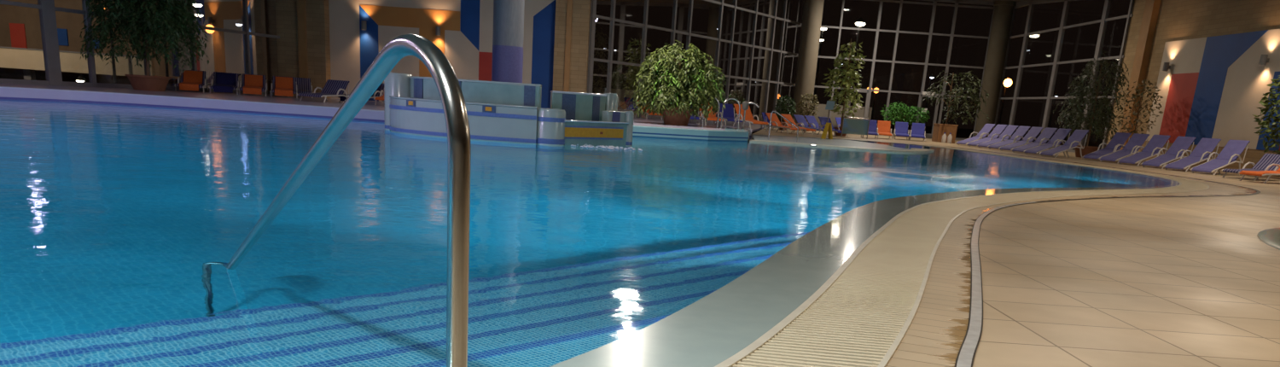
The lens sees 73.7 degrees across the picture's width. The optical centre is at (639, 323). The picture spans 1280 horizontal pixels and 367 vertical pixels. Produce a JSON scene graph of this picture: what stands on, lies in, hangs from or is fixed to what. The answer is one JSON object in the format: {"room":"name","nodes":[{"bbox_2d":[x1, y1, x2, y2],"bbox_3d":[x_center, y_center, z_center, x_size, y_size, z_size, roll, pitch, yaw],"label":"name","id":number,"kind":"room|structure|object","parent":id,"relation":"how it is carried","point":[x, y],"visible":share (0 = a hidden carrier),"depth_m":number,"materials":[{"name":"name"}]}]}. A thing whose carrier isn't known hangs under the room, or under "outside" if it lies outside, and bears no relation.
{"room":"indoor swimming pool","nodes":[
{"label":"indoor swimming pool","id":0,"kind":"room"},
{"bbox_2d":[0,87,750,141],"bbox_3d":[-6.517,-2.966,13.478,24.018,0.550,32.755,4,15,0],"label":"pool edge","id":1,"kind":"structure","parent":0,"point":[14,94],"depth_m":21.64,"materials":[{"name":"tile"}]},
{"bbox_2d":[0,86,384,111],"bbox_3d":[-11.477,-2.622,9.751,14.087,0.060,25.119,4,15,0],"label":"trim","id":2,"kind":"structure","parent":1,"relation":"attached to","point":[0,86],"depth_m":21.55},
{"bbox_2d":[633,125,749,133],"bbox_3d":[0.420,-5.646,24.459,11.402,0.060,3.056,-9,19,-40],"label":"trim","id":3,"kind":"structure","parent":1,"relation":"attached to","point":[747,131],"depth_m":23.63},
{"bbox_2d":[741,123,763,137],"bbox_3d":[5.020,-8.660,37.736,0.513,0.292,17.307,6,15,8],"label":"trim","id":4,"kind":"structure","parent":1,"relation":"attached to","point":[754,127],"depth_m":37.87,"materials":[{"name":"tile"}]},
{"bbox_2d":[877,145,1209,366],"bbox_3d":[6.690,-2.402,14.738,7.279,0.060,39.805,10,16,21],"label":"trim","id":5,"kind":"structure","parent":1,"relation":"attached to","point":[894,346],"depth_m":5.10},
{"bbox_2d":[0,82,754,130],"bbox_3d":[-8.939,-4.886,19.039,30.300,0.001,55.800,4,15,0],"label":"floor","id":6,"kind":"structure","parent":0,"point":[657,122],"depth_m":25.54,"materials":[{"name":"tile"}]},
{"bbox_2d":[79,0,209,91],"bbox_3d":[-14.923,-9.701,25.528,3.609,5.247,2.944,-1,15,-18],"label":"potted ficus","id":7,"kind":"object","parent":6,"relation":"on","point":[174,14],"visible":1,"depth_m":25.43,"materials":[{"name":"plant"}]},
{"bbox_2d":[124,74,170,91],"bbox_3d":[-15.044,-7.378,26.133,1.230,0.440,1.230,4,15,0],"label":"pot","id":8,"kind":"object","parent":6,"relation":"on","point":[147,82],"depth_m":25.76,"materials":[{"name":"ceramic"}]},
{"bbox_2d":[174,69,208,93],"bbox_3d":[-14.970,-8.107,28.484,0.856,0.699,1.620,-2,16,-21],"label":"sun lounger","id":9,"kind":"object","parent":6,"relation":"on","point":[204,84],"visible":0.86,"depth_m":28.80,"materials":[{"name":"white plastic"}]},
{"bbox_2d":[179,69,202,91],"bbox_3d":[-14.944,-8.111,28.418,0.570,0.624,1.576,-2,16,-21],"label":"towel","id":10,"kind":"object","parent":9,"relation":"on","point":[192,79],"visible":0.99,"depth_m":28.80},
{"bbox_2d":[209,71,239,94],"bbox_3d":[-14.045,-8.145,28.871,0.856,0.699,1.620,-2,16,-21],"label":"sun lounger","id":11,"kind":"object","parent":6,"relation":"on","point":[213,81],"visible":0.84,"depth_m":29.20,"materials":[{"name":"white plastic"}]},
{"bbox_2d":[213,72,234,93],"bbox_3d":[-14.020,-8.149,28.805,0.570,0.623,1.576,-2,16,-21],"label":"towel","id":12,"kind":"object","parent":11,"relation":"on","point":[225,82],"visible":1,"depth_m":29.19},
{"bbox_2d":[238,73,267,96],"bbox_3d":[-13.261,-8.193,29.258,0.856,0.699,1.620,-2,16,-21],"label":"sun lounger","id":13,"kind":"object","parent":6,"relation":"on","point":[264,89],"visible":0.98,"depth_m":29.59,"materials":[{"name":"white plastic"}]},
{"bbox_2d":[243,74,262,94],"bbox_3d":[-13.236,-8.197,29.192,0.570,0.624,1.576,-2,16,-21],"label":"towel","id":14,"kind":"object","parent":13,"relation":"on","point":[253,84],"visible":1,"depth_m":29.58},
{"bbox_2d":[270,75,297,98],"bbox_3d":[-12.364,-8.233,29.645,0.856,0.699,1.620,-2,16,-21],"label":"sun lounger","id":15,"kind":"object","parent":6,"relation":"on","point":[273,84],"visible":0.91,"depth_m":29.99,"materials":[{"name":"white plastic"}]},
{"bbox_2d":[274,76,292,96],"bbox_3d":[-12.338,-8.237,29.579,0.570,0.624,1.576,-2,16,-21],"label":"towel","id":16,"kind":"object","parent":15,"relation":"on","point":[283,84],"visible":1,"depth_m":29.97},
{"bbox_2d":[296,0,308,96],"bbox_3d":[-12.836,-11.699,32.384,0.300,5.930,0.120,4,15,0],"label":"pilaster","id":17,"kind":"object","parent":6,"relation":"on","point":[301,11],"visible":0.67,"depth_m":32.55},
{"bbox_2d":[295,77,313,98],"bbox_3d":[-12.507,-8.697,31.387,0.856,0.699,1.620,-2,16,-21],"label":"sun lounger","id":18,"kind":"object","parent":6,"relation":"on","point":[304,85],"visible":0.46,"depth_m":31.87,"materials":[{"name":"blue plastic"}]},
{"bbox_2d":[296,79,349,102],"bbox_3d":[-9.849,-7.282,26.651,0.856,0.699,1.620,7,15,12],"label":"sun lounger","id":19,"kind":"object","parent":6,"relation":"on","point":[332,88],"visible":0.94,"depth_m":27.08,"materials":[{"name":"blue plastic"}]},
{"bbox_2d":[491,0,524,82],"bbox_3d":[-3.479,-8.245,22.617,0.950,5.403,0.950,4,15,0],"label":"column","id":20,"kind":"structure","parent":6,"relation":"on","point":[508,34],"depth_m":22.49,"materials":[{"name":"paint"}]},
{"bbox_2d":[563,0,572,91],"bbox_3d":[-2.709,-11.011,32.384,0.200,5.930,0.120,4,15,0],"label":"pilaster","id":21,"kind":"object","parent":6,"relation":"on","point":[569,6],"visible":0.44,"depth_m":32.43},
{"bbox_2d":[592,13,609,93],"bbox_3d":[-2.045,-10.832,35.431,1.700,4.139,1.760,4,15,0],"label":"conifer","id":22,"kind":"object","parent":6,"relation":"on","point":[602,41],"visible":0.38,"depth_m":35.32,"materials":[{"name":"plant"}]},
{"bbox_2d":[623,97,637,115],"bbox_3d":[-0.219,-9.970,39.240,0.696,0.820,1.754,-1,15,-19],"label":"sun lounger","id":23,"kind":"object","parent":6,"relation":"on","point":[627,100],"visible":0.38,"depth_m":39.68,"materials":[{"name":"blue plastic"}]},
{"bbox_2d":[628,40,727,125],"bbox_3d":[1.267,-7.718,27.408,3.217,2.599,2.392,3,15,-4],"label":"potted ficus","id":24,"kind":"object","parent":6,"relation":"on","point":[675,77],"visible":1,"depth_m":26.91,"materials":[{"name":"plant"}]},
{"bbox_2d":[660,106,693,125],"bbox_3d":[1.183,-6.731,27.666,1.102,0.550,1.102,4,15,0],"label":"pot","id":25,"kind":"object","parent":24,"relation":"on","point":[682,119],"depth_m":27.32,"materials":[{"name":"ceramic"}]},
{"bbox_2d":[696,102,724,126],"bbox_3d":[2.622,-7.832,31.778,0.696,0.820,1.754,1,15,-10],"label":"sun lounger","id":26,"kind":"object","parent":6,"relation":"on","point":[713,117],"visible":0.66,"depth_m":31.85,"materials":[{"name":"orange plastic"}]},
{"bbox_2d":[715,103,743,126],"bbox_3d":[3.494,-8.143,33.199,0.696,0.820,1.754,1,15,-10],"label":"sun lounger","id":27,"kind":"object","parent":6,"relation":"on","point":[728,115],"visible":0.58,"depth_m":33.62,"materials":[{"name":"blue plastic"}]},
{"bbox_2d":[741,101,759,128],"bbox_3d":[3.745,-7.138,29.182,0.600,0.910,0.234,11,16,24],"label":"spout","id":28,"kind":"object","parent":6,"relation":"on","point":[745,104],"visible":0.97,"depth_m":29.11,"materials":[{"name":"silver metal"}]},
{"bbox_2d":[733,104,769,129],"bbox_3d":[4.005,-7.515,30.921,0.696,0.820,1.754,-1,15,-19],"label":"sun lounger","id":29,"kind":"object","parent":6,"relation":"on","point":[748,118],"visible":0.83,"depth_m":31.28,"materials":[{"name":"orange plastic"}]},
{"bbox_2d":[0,98,1170,366],"bbox_3d":[-2.979,-3.424,16.058,30.814,0.001,37.900,4,15,0],"label":"pool water","id":30,"kind":"object","parent":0,"point":[121,226],"visible":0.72,"depth_m":5.67,"materials":[{"name":"liquid"}]},
{"bbox_2d":[570,144,642,151],"bbox_3d":[-0.648,-3.472,16.781,1.424,0.034,0.956,4,15,0],"label":"water splash","id":31,"kind":"object","parent":30,"relation":"on","point":[611,148],"visible":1,"depth_m":16.66,"materials":[{"name":"white liquid"}]},
{"bbox_2d":[635,125,747,131],"bbox_3d":[-0.692,-6.031,25.570,8.600,0.001,7.500,4,15,0],"label":"floor","id":32,"kind":"structure","parent":0,"point":[726,128],"depth_m":25.83,"materials":[{"name":"tile"}]},
{"bbox_2d":[720,97,740,129],"bbox_3d":[2.908,-6.732,27.273,0.720,0.977,0.117,-1,15,-19],"label":"grab rail","id":33,"kind":"object","parent":32,"relation":"on","point":[730,98],"visible":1,"depth_m":27.23,"materials":[{"name":"silver metal"}]},
{"bbox_2d":[751,134,909,150],"bbox_3d":[6.254,-6.273,29.352,5.427,0.001,9.021,4,15,0],"label":"floor","id":34,"kind":"structure","parent":0,"point":[844,142],"depth_m":29.03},
{"bbox_2d":[768,110,798,142],"bbox_3d":[4.587,-6.244,27.181,1.107,1.042,0.051,16,19,40],"label":"stair handrail","id":35,"kind":"object","parent":34,"relation":"on","point":[773,110],"visible":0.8,"depth_m":27.20,"materials":[{"name":"silver metal"}]},
{"bbox_2d":[820,122,832,139],"bbox_3d":[7.267,-7.466,33.010,0.360,0.620,0.300,-1,15,-19],"label":"sign","id":36,"kind":"object","parent":34,"relation":"on","point":[828,128],"visible":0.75,"depth_m":32.98,"materials":[{"name":"yellow plastic"}]},
{"bbox_2d":[747,139,934,152],"bbox_3d":[6.618,-4.716,25.802,6.758,1.252,2.439,-2,16,-22],"label":"wall","id":37,"kind":"structure","parent":0,"point":[911,150],"depth_m":25.11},
{"bbox_2d":[751,128,1279,366],"bbox_3d":[7.331,-3.896,20.558,25.100,0.001,58.800,4,15,0],"label":"floor","id":38,"kind":"structure","parent":0,"point":[1123,282],"depth_m":5.76,"materials":[{"name":"beige tile"}]},
{"bbox_2d":[765,112,801,133],"bbox_3d":[6.380,-8.965,38.179,0.696,0.820,1.754,-6,18,-34],"label":"sun lounger","id":39,"kind":"object","parent":38,"relation":"on","point":[776,122],"visible":0.95,"depth_m":38.48,"materials":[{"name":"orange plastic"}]},
{"bbox_2d":[773,94,796,130],"bbox_3d":[7.357,-10.732,43.299,1.138,1.761,1.081,-1,15,-19],"label":"potted shrub","id":40,"kind":"object","parent":38,"relation":"on","point":[792,107],"visible":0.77,"depth_m":43.09,"materials":[{"name":"green plant"}]},
{"bbox_2d":[780,114,816,134],"bbox_3d":[7.123,-9.001,38.510,0.696,0.820,1.754,-6,18,-34],"label":"sun lounger","id":41,"kind":"object","parent":38,"relation":"on","point":[788,117],"visible":0.74,"depth_m":38.79,"materials":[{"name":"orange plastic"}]},
{"bbox_2d":[791,0,824,126],"bbox_3d":[9.037,-14.245,46.051,1.180,7.381,1.180,4,15,0],"label":"column","id":42,"kind":"structure","parent":38,"relation":"on","point":[812,9],"depth_m":45.55,"materials":[{"name":"paint"}]},
{"bbox_2d":[797,93,819,131],"bbox_3d":[8.770,-11.104,44.691,1.216,1.964,1.086,4,15,0],"label":"potted shrub","id":43,"kind":"object","parent":38,"relation":"on","point":[811,109],"visible":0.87,"depth_m":44.53,"materials":[{"name":"green plant"}]},
{"bbox_2d":[793,114,823,133],"bbox_3d":[8.056,-9.484,40.607,0.696,0.820,1.754,-5,17,-31],"label":"sun lounger","id":44,"kind":"object","parent":38,"relation":"on","point":[800,119],"visible":0.68,"depth_m":40.98,"materials":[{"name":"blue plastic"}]},
{"bbox_2d":[804,115,823,133],"bbox_3d":[8.683,-9.566,41.084,0.696,0.820,1.754,-5,17,-31],"label":"sun lounger","id":45,"kind":"object","parent":38,"relation":"on","point":[810,119],"visible":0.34,"depth_m":41.50,"materials":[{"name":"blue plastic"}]},
{"bbox_2d":[817,116,848,137],"bbox_3d":[8.768,-8.946,38.727,0.696,0.820,1.754,-2,16,-21],"label":"sun lounger","id":46,"kind":"object","parent":38,"relation":"on","point":[823,120],"visible":0.68,"depth_m":39.15,"materials":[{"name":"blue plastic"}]},
{"bbox_2d":[820,38,865,136],"bbox_3d":[9.276,-10.782,38.944,1.920,4.300,1.652,-4,16,-27],"label":"potted ficus","id":47,"kind":"object","parent":38,"relation":"on","point":[850,72],"visible":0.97,"depth_m":38.78,"materials":[{"name":"plant"}]},
{"bbox_2d":[833,126,846,136],"bbox_3d":[9.275,-8.901,39.477,0.742,0.400,0.742,4,15,0],"label":"pot","id":48,"kind":"object","parent":47,"relation":"on","point":[836,128],"depth_m":39.27,"materials":[{"name":"ceramic"}]},
{"bbox_2d":[840,116,869,139],"bbox_3d":[9.510,-8.659,37.676,1.184,0.870,0.044,4,15,0],"label":"glass screen","id":49,"kind":"object","parent":38,"relation":"on","point":[850,125],"visible":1,"depth_m":37.65,"materials":[{"name":"teal"}]},
{"bbox_2d":[861,119,878,139],"bbox_3d":[10.536,-8.908,39.042,0.696,0.820,1.754,6,15,10],"label":"sun lounger","id":50,"kind":"object","parent":38,"relation":"on","point":[872,128],"visible":0.5,"depth_m":39.42,"materials":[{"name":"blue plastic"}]},
{"bbox_2d":[876,120,893,139],"bbox_3d":[11.482,-9.111,40.069,0.696,0.820,1.754,6,15,10],"label":"sun lounger","id":51,"kind":"object","parent":38,"relation":"on","point":[883,127],"visible":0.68,"depth_m":40.51,"materials":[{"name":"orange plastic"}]},
{"bbox_2d":[892,121,909,140],"bbox_3d":[12.479,-9.194,40.650,0.696,0.820,1.754,7,15,12],"label":"sun lounger","id":52,"kind":"object","parent":38,"relation":"on","point":[900,128],"visible":0.99,"depth_m":41.09,"materials":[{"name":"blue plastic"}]},
{"bbox_2d":[813,0,994,139],"bbox_3d":[14.508,-14.360,47.681,11.000,7.500,0.140,4,15,0],"label":"window","id":53,"kind":"structure","parent":38,"relation":"on","point":[956,5],"depth_m":47.30,"materials":[{"name":"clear glass"}]},
{"bbox_2d":[845,89,869,118],"bbox_3d":[12.241,-11.982,48.158,1.140,2.370,0.170,4,15,0],"label":"door","id":54,"kind":"structure","parent":53,"relation":"attached to","point":[859,90],"depth_m":48.03,"materials":[{"name":"silver metal"}]},
{"bbox_2d":[916,93,939,138],"bbox_3d":[16.182,-11.714,48.158,1.140,2.370,0.170,4,15,0],"label":"door","id":55,"kind":"structure","parent":53,"relation":"attached to","point":[928,136],"depth_m":48.08,"materials":[{"name":"silver metal"}]},
{"bbox_2d":[880,101,930,137],"bbox_3d":[14.613,-11.290,47.125,2.782,1.865,1.331,4,15,0],"label":"potted shrub","id":56,"kind":"object","parent":38,"relation":"on","point":[909,119],"visible":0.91,"depth_m":46.89,"materials":[{"name":"green plant"}]},
{"bbox_2d":[909,122,925,141],"bbox_3d":[13.095,-9.032,40.188,0.696,0.820,1.754,8,15,15],"label":"sun lounger","id":57,"kind":"object","parent":38,"relation":"on","point":[917,130],"visible":0.96,"depth_m":40.60,"materials":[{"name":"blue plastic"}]},
{"bbox_2d":[921,70,992,143],"bbox_3d":[14.993,-10.268,40.423,2.850,3.315,2.654,-3,16,-24],"label":"potted ficus","id":58,"kind":"object","parent":38,"relation":"on","point":[939,129],"visible":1,"depth_m":40.30,"materials":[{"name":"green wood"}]},
{"bbox_2d":[955,123,994,145],"bbox_3d":[14.704,-8.282,37.362,1.504,1.004,0.646,-2,16,-22],"label":"sun lounger","id":59,"kind":"object","parent":38,"relation":"on","point":[987,127],"visible":0.81,"depth_m":37.38,"materials":[{"name":"purple fabric"}]},
{"bbox_2d":[966,124,1007,146],"bbox_3d":[14.769,-8.000,36.298,1.504,1.004,0.646,-2,16,-22],"label":"sun lounger","id":60,"kind":"object","parent":38,"relation":"on","point":[998,129],"visible":0.69,"depth_m":36.34,"materials":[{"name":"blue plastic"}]},
{"bbox_2d":[973,0,1016,137],"bbox_3d":[19.431,-13.796,46.914,1.100,7.444,1.100,4,15,0],"label":"column","id":61,"kind":"structure","parent":38,"relation":"on","point":[1003,14],"depth_m":46.43,"materials":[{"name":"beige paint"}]},
{"bbox_2d":[956,201,1035,366],"bbox_3d":[1.022,-0.086,4.259,8.061,0.001,14.162,4,15,0],"label":"drain slot","id":62,"kind":"structure","parent":38,"relation":"on","point":[967,352],"depth_m":4.52,"materials":[{"name":"metal"}]},
{"bbox_2d":[976,125,1018,148],"bbox_3d":[14.771,-7.723,35.233,1.504,1.004,0.646,-2,16,-22],"label":"sun lounger","id":63,"kind":"object","parent":38,"relation":"on","point":[1009,130],"visible":0.74,"depth_m":35.26,"materials":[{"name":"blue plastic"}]},
{"bbox_2d":[987,126,1030,150],"bbox_3d":[14.782,-7.444,34.169,1.504,1.004,0.646,-2,16,-22],"label":"sun lounger","id":64,"kind":"object","parent":38,"relation":"on","point":[1021,130],"visible":0.83,"depth_m":34.19,"materials":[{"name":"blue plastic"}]},
{"bbox_2d":[999,126,1043,153],"bbox_3d":[14.798,-7.166,33.104,1.504,1.004,0.646,-2,16,-22],"label":"sun lounger","id":65,"kind":"object","parent":38,"relation":"on","point":[1034,131],"visible":0.72,"depth_m":33.13,"materials":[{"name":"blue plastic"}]},
{"bbox_2d":[1011,127,1057,153],"bbox_3d":[14.815,-6.887,32.039,1.504,1.004,0.646,-2,16,-22],"label":"sun lounger","id":66,"kind":"object","parent":38,"relation":"on","point":[1047,132],"visible":0.69,"depth_m":32.09,"materials":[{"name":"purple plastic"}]},
{"bbox_2d":[1023,128,1071,157],"bbox_3d":[14.800,-6.611,30.975,1.504,1.004,0.646,-2,16,-22],"label":"sun lounger","id":67,"kind":"object","parent":38,"relation":"on","point":[1061,134],"visible":0.89,"depth_m":30.99,"materials":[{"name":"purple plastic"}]},
{"bbox_2d":[1039,129,1088,158],"bbox_3d":[14.872,-6.329,29.910,1.504,1.004,0.646,-2,16,-22],"label":"sun lounger","id":68,"kind":"object","parent":38,"relation":"on","point":[1076,137],"visible":0.98,"depth_m":29.92,"materials":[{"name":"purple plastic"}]},
{"bbox_2d":[884,145,1256,366],"bbox_3d":[4.668,-2.827,15.755,17.698,0.001,37.876,4,15,0],"label":"floor","id":69,"kind":"structure","parent":38,"relation":"on","point":[934,337],"depth_m":4.79,"materials":[{"name":"tile"}]},
{"bbox_2d":[1052,50,1128,157],"bbox_3d":[16.547,-8.024,31.279,2.462,3.787,1.996,4,15,0],"label":"potted ficus","id":70,"kind":"object","parent":38,"relation":"on","point":[1088,149],"visible":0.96,"depth_m":31.14,"materials":[{"name":"plant"}]},
{"bbox_2d":[1074,145,1098,157],"bbox_3d":[16.573,-6.397,31.732,0.890,0.420,0.890,4,15,0],"label":"pot","id":71,"kind":"object","parent":70,"relation":"on","point":[1088,149],"depth_m":31.44,"materials":[{"name":"ceramic"}]},
{"bbox_2d":[930,144,1260,366],"bbox_3d":[5.375,-2.935,16.341,16.369,0.001,39.137,4,15,0],"label":"joint","id":72,"kind":"object","parent":38,"relation":"on","point":[1258,191],"visible":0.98,"depth_m":6.39,"materials":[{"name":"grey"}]},
{"bbox_2d":[1082,132,1131,161],"bbox_3d":[16.137,-6.128,29.472,1.504,1.004,0.646,-3,16,-26],"label":"sun lounger","id":73,"kind":"object","parent":38,"relation":"on","point":[1120,137],"visible":0.91,"depth_m":29.52,"materials":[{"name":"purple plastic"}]},
{"bbox_2d":[1099,133,1149,162],"bbox_3d":[16.132,-5.851,28.407,1.504,1.004,0.646,-3,16,-26],"label":"sun lounger","id":74,"kind":"object","parent":38,"relation":"on","point":[1137,140],"visible":0.87,"depth_m":28.45,"materials":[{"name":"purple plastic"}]},
{"bbox_2d":[1116,78,1163,158],"bbox_3d":[18.456,-7.584,31.720,1.374,2.966,2.005,4,15,0],"label":"potted ficus","id":75,"kind":"object","parent":38,"relation":"on","point":[1137,91],"visible":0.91,"depth_m":31.51,"materials":[{"name":"green plant"}]},
{"bbox_2d":[1117,134,1170,166],"bbox_3d":[16.165,-5.572,27.343,1.504,1.004,0.646,-3,16,-26],"label":"sun lounger","id":76,"kind":"object","parent":38,"relation":"on","point":[1156,142],"visible":0.94,"depth_m":27.37,"materials":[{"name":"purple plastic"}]},
{"bbox_2d":[1140,136,1195,168],"bbox_3d":[16.278,-5.286,26.278,1.504,1.004,0.646,-3,16,-26],"label":"sun lounger","id":77,"kind":"object","parent":38,"relation":"on","point":[1180,144],"visible":0.85,"depth_m":26.32,"materials":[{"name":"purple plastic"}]},
{"bbox_2d":[1163,137,1221,171],"bbox_3d":[16.393,-5.026,25.310,1.504,1.004,0.646,-3,16,-26],"label":"sun lounger","id":78,"kind":"object","parent":38,"relation":"on","point":[1205,147],"visible":0.94,"depth_m":25.35,"materials":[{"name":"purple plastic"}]},
{"bbox_2d":[1189,139,1250,175],"bbox_3d":[16.485,-4.743,24.246,1.504,1.004,0.646,-3,16,-26],"label":"sun lounger","id":79,"kind":"object","parent":38,"relation":"on","point":[1232,150],"visible":0.97,"depth_m":24.28,"materials":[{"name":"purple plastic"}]},
{"bbox_2d":[1221,153,1279,180],"bbox_3d":[16.390,-4.170,22.629,1.620,0.699,0.856,-3,16,-23],"label":"sun lounger","id":80,"kind":"object","parent":38,"relation":"on","point":[1266,160],"visible":0.66,"depth_m":22.86,"materials":[{"name":"fabric"}]},
{"bbox_2d":[1237,163,1279,183],"bbox_3d":[15.941,-3.909,21.271,1.754,0.820,0.696,0,15,-15],"label":"sun lounger","id":81,"kind":"object","parent":38,"relation":"on","point":[1265,171],"visible":0.99,"depth_m":21.17,"materials":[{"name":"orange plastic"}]},
{"bbox_2d":[1252,75,1279,154],"bbox_3d":[18.141,-5.799,23.443,1.790,3.642,2.139,-10,20,-43],"label":"potted ficus","id":82,"kind":"object","parent":38,"relation":"on","point":[1264,124],"visible":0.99,"depth_m":23.79,"materials":[{"name":"plant"}]},
{"bbox_2d":[1256,227,1279,250],"bbox_3d":[9.977,-0.059,6.525,8.700,0.040,8.700,4,15,0],"label":"plunge pool","id":83,"kind":"object","parent":38,"relation":"on","point":[1270,236],"visible":1,"depth_m":8.70,"materials":[{"name":"tile"}]},
{"label":"channel","id":84,"kind":"object","parent":38,"relation":"in","visible":0},
{"bbox_2d":[732,144,1207,366],"bbox_3d":[7.396,-2.602,15.633,7.059,0.024,38.003,9,15,19],"label":"overflow grating","id":85,"kind":"object","parent":84,"relation":"on","point":[855,322],"visible":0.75,"depth_m":4.57,"materials":[{"name":"plastic"}]},
{"bbox_2d":[1105,0,1279,176],"bbox_3d":[19.506,-4.583,13.191,0.300,6.633,45.300,4,15,0],"label":"wall","id":86,"kind":"structure","parent":0,"point":[1177,20],"depth_m":30.59,"materials":[{"name":"paint"}]},
{"bbox_2d":[994,0,1134,152],"bbox_3d":[19.883,-12.335,41.315,0.140,7.500,13.257,4,15,0],"label":"window","id":87,"kind":"structure","parent":86,"relation":"in","point":[1105,19],"depth_m":40.77,"materials":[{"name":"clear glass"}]},
{"bbox_2d":[1119,0,1161,150],"bbox_3d":[19.582,-9.616,33.582,0.270,6.100,0.600,4,15,0],"label":"column","id":88,"kind":"structure","parent":86,"relation":"attached to","point":[1149,21],"depth_m":33.23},
{"bbox_2d":[1146,29,1279,151],"bbox_3d":[19.506,-7.069,25.720,0.038,3.630,14.000,4,15,0],"label":"wall mural","id":89,"kind":"object","parent":86,"relation":"attached to","point":[1213,87],"visible":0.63,"depth_m":28.84},
{"label":"floor","id":90,"kind":"structure","parent":0,"visible":0},
{"bbox_2d":[225,34,471,366],"bbox_3d":[-1.297,0.142,3.137,0.151,2.236,3.335,-6,18,-34],"label":"pool handrail","id":91,"kind":"object","parent":90,"relation":"on","point":[445,79],"visible":0.91,"depth_m":1.69,"materials":[{"name":"metal"}]},
{"bbox_2d":[384,72,634,145],"bbox_3d":[-2.991,-3.906,17.925,5.439,2.370,2.854,7,15,11],"label":"hot tub","id":92,"kind":"object","parent":90,"relation":"on","point":[507,112],"visible":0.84,"depth_m":16.82,"materials":[{"name":"tile"}]},
{"bbox_3d":[-3.021,-2.820,16.215,30.814,1.248,37.900,4,15,0],"label":"wall","id":93,"kind":"structure","parent":0,"visible":0},
{"bbox_2d":[549,159,1179,366],"bbox_3d":[5.124,-1.661,11.574,3.925,0.096,32.663,12,17,29],"label":"margin","id":94,"kind":"object","parent":93,"relation":"on","point":[716,327],"visible":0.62,"depth_m":4.30,"materials":[{"name":"tile"}]},
{"bbox_2d":[714,144,1181,366],"bbox_3d":[6.296,-2.471,14.897,7.167,0.062,39.155,10,16,21],"label":"trim","id":95,"kind":"structure","parent":93,"relation":"attached to","point":[780,326],"depth_m":4.59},
{"bbox_3d":[-7.785,-11.541,33.049,11.600,6.493,0.300,4,15,0],"label":"wall","id":96,"kind":"structure","parent":0,"visible":0},
{"bbox_2d":[0,0,279,94],"bbox_3d":[-16.014,-10.437,26.268,0.140,6.152,14.450,9,15,18],"label":"window","id":97,"kind":"structure","parent":96,"relation":"in","point":[47,9],"depth_m":24.83,"materials":[{"name":"clear glass"}]},
{"bbox_2d":[275,0,331,98],"bbox_3d":[-12.906,-11.780,32.674,1.850,5.930,0.520,4,15,0],"label":"column","id":98,"kind":"structure","parent":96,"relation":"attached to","point":[317,11],"depth_m":32.67,"materials":[{"name":"paint"}]},
{"bbox_2d":[328,0,556,108],"bbox_3d":[-7.624,-11.332,32.931,8.750,5.630,0.028,4,15,0],"label":"wall mural","id":99,"kind":"object","parent":96,"relation":"attached to","point":[465,39],"visible":0.64,"depth_m":32.97},
{"bbox_2d":[552,0,591,93],"bbox_3d":[-2.594,-11.079,32.674,1.280,5.930,0.520,4,15,0],"label":"pilaster","id":100,"kind":"object","parent":96,"relation":"attached to","point":[581,8],"visible":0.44,"depth_m":32.54,"materials":[{"name":"paint"}]},
{"bbox_2d":[587,0,801,128],"bbox_3d":[3.551,-13.163,40.229,0.140,7.500,18.764,14,18,34],"label":"window","id":101,"kind":"structure","parent":96,"relation":"in","point":[593,7],"depth_m":40.04,"materials":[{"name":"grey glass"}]},
{"label":"outside","id":102,"kind":"structure","parent":0,"visible":0},
{"bbox_2d":[595,87,663,118],"bbox_3d":[-0.056,-11.711,45.681,4.700,1.520,0.300,4,15,0],"label":"wall","id":103,"kind":"structure","parent":102,"point":[620,93],"depth_m":45.43,"materials":[{"name":"beige paint"}]},
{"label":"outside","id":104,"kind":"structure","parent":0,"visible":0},
{"bbox_2d":[175,75,1103,149],"bbox_3d":[1.209,-17.777,72.861,220.000,0.280,190.000,4,15,0],"label":"ground","id":105,"kind":"structure","parent":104,"point":[961,133],"depth_m":91.00,"materials":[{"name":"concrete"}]},
{"bbox_2d":[0,0,175,86],"bbox_3d":[-28.403,-13.446,37.589,15.500,5.220,0.260,4,15,0],"label":"wall","id":106,"kind":"structure","parent":105,"relation":"on","point":[20,26],"depth_m":37.65,"materials":[{"name":"paint"}]},
{"bbox_2d":[0,46,180,80],"bbox_3d":[-28.110,-11.125,36.341,16.400,1.404,3.030,4,15,0],"label":"balcony","id":107,"kind":"object","parent":105,"relation":"on","point":[28,60],"visible":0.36,"depth_m":34.85,"materials":[{"name":"paint"}]},
{"bbox_2d":[107,9,116,83],"bbox_3d":[-21.169,-11.086,34.084,0.182,3.336,0.401,4,15,0],"label":"street lamp","id":108,"kind":"object","parent":105,"relation":"on","point":[112,42],"visible":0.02,"depth_m":34.39,"materials":[{"name":"grey metal"}]},
{"bbox_2d":[194,8,206,87],"bbox_3d":[-18.791,-11.679,36.597,0.386,3.528,0.458,13,17,31],"label":"street lamp","id":109,"kind":"object","parent":105,"relation":"on","point":[200,9],"visible":0.53,"depth_m":36.65,"materials":[{"name":"grey metal"}]},
{"bbox_2d":[205,22,216,71],"bbox_3d":[-18.410,-11.407,36.671,0.360,3.016,0.452,-4,17,-28],"label":"street lamp","id":110,"kind":"object","parent":105,"relation":"on","point":[212,32],"visible":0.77,"depth_m":36.70,"materials":[{"name":"glass"}]},
{"bbox_2d":[234,18,245,74],"bbox_3d":[-17.132,-11.429,36.684,0.299,3.221,0.460,4,15,0],"label":"street lamp","id":111,"kind":"object","parent":105,"relation":"on","point":[239,23],"visible":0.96,"depth_m":36.69,"materials":[{"name":"grey metal"}]},
{"bbox_2d":[811,104,872,127],"bbox_3d":[11.670,-12.427,51.487,4.400,1.520,0.300,4,15,0],"label":"wall","id":112,"kind":"structure","parent":105,"relation":"on","point":[822,112],"depth_m":51.28,"materials":[{"name":"beige paint"}]},
{"bbox_2d":[850,17,866,87],"bbox_3d":[14.386,-16.793,57.385,0.736,7.300,0.736,4,15,0],"label":"street lamp","id":113,"kind":"object","parent":105,"relation":"on","point":[859,22],"visible":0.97,"depth_m":56.49,"materials":[{"name":"grey metal"}]},
{"bbox_2d":[998,76,1012,124],"bbox_3d":[24.609,-14.577,57.779,0.532,4.164,0.532,13,17,33],"label":"street lamp","id":114,"kind":"object","parent":105,"relation":"on","point":[1008,82],"visible":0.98,"depth_m":57.43,"materials":[{"name":"glass"}]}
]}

